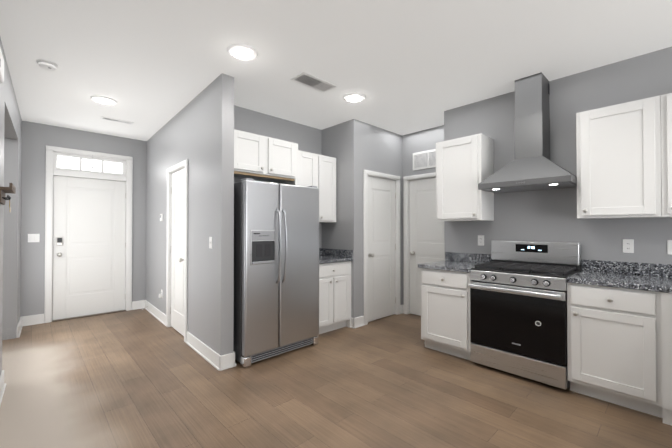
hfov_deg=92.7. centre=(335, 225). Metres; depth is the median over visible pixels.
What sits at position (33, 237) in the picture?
light switch
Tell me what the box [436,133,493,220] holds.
upper cabinet
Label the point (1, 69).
alarm box
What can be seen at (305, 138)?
wall
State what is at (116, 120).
ceiling vent
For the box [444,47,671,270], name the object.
wall
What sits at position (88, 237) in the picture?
front door
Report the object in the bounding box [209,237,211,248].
light switch
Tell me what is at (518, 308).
range
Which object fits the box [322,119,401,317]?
wall
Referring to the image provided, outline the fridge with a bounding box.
[233,178,318,367]
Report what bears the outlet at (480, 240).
attached to the wall at (549, 215)
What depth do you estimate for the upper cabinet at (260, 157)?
3.59 m
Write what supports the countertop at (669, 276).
on the base cabinet at (619, 346)
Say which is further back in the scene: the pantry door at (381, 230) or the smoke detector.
the pantry door at (381, 230)
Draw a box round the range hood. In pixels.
[478,72,576,192]
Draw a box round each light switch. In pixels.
[28,234,39,241]
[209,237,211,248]
[667,240,671,254]
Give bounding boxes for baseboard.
[0,317,22,404]
[21,300,403,328]
[144,300,235,370]
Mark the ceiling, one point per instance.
(153, 67)
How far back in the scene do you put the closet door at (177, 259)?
4.03 m
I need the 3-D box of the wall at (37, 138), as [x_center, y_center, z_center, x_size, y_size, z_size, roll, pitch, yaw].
[-3.823,-0.028,4.748,8.000,2.740,0.200,1,-1,-44]
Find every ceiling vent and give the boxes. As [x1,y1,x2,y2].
[100,116,133,124]
[291,72,336,91]
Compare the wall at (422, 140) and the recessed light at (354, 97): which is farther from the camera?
the wall at (422, 140)
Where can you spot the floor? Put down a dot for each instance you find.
(141, 378)
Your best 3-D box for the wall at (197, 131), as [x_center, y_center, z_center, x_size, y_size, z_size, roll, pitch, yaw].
[-2.047,-0.033,4.159,0.222,2.740,3.102,1,-1,-44]
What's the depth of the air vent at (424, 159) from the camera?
4.66 m
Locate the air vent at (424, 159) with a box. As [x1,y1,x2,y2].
[413,149,435,170]
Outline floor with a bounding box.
[0,308,671,447]
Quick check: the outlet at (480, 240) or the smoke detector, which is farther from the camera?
the outlet at (480, 240)
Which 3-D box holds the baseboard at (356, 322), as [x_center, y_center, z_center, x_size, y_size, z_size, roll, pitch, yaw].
[-1.257,1.273,4.245,4.260,0.130,4.050,1,-1,-44]
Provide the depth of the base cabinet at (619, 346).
2.29 m
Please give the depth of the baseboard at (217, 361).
3.22 m
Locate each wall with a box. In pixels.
[0,38,21,374]
[20,121,146,316]
[146,73,233,355]
[234,105,321,247]
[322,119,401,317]
[402,125,443,304]
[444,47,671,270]
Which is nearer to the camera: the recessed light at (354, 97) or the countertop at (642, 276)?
the countertop at (642, 276)
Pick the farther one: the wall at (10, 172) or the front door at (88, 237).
the front door at (88, 237)
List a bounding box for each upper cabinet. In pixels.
[234,129,297,185]
[298,150,335,222]
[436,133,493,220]
[576,93,671,218]
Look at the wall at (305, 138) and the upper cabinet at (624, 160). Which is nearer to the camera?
the upper cabinet at (624, 160)
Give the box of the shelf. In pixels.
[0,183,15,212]
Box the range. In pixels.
[469,240,580,389]
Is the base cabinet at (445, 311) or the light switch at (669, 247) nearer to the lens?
the light switch at (669, 247)
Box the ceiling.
[0,0,671,140]
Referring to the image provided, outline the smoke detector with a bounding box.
[36,59,57,70]
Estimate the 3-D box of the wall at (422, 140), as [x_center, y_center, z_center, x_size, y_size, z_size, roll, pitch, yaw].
[1.493,-0.029,4.547,0.120,2.740,1.475,1,-1,-44]
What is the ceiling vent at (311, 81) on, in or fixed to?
in the ceiling
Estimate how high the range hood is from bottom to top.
1.064 m
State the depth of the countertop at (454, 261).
3.54 m
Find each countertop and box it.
[319,248,352,263]
[418,252,491,272]
[566,260,668,291]
[665,264,671,292]
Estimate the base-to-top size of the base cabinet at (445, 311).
0.875 m
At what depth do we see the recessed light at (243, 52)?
2.60 m
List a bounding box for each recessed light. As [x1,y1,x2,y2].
[90,96,116,104]
[227,44,257,60]
[343,93,364,102]
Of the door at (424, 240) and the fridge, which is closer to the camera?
the fridge
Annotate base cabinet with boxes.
[319,261,350,333]
[421,268,471,360]
[567,283,671,425]
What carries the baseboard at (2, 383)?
attached to the wall at (10, 172)
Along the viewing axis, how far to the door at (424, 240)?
4.76 m
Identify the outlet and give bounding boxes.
[478,235,483,245]
[623,239,633,252]
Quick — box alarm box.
[0,47,3,82]
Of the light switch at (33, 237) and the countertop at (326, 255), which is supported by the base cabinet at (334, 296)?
the countertop at (326, 255)
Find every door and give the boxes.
[44,145,132,322]
[166,159,187,341]
[363,170,399,324]
[403,172,444,315]
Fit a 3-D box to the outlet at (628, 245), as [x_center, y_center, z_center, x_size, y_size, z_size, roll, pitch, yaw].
[2.473,0.173,2.713,0.008,0.115,0.070,1,-1,-44]
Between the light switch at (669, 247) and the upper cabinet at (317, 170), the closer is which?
the light switch at (669, 247)
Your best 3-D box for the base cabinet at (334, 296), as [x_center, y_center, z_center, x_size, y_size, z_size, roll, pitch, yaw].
[-0.229,0.900,4.191,0.668,0.875,0.649,1,-1,-44]

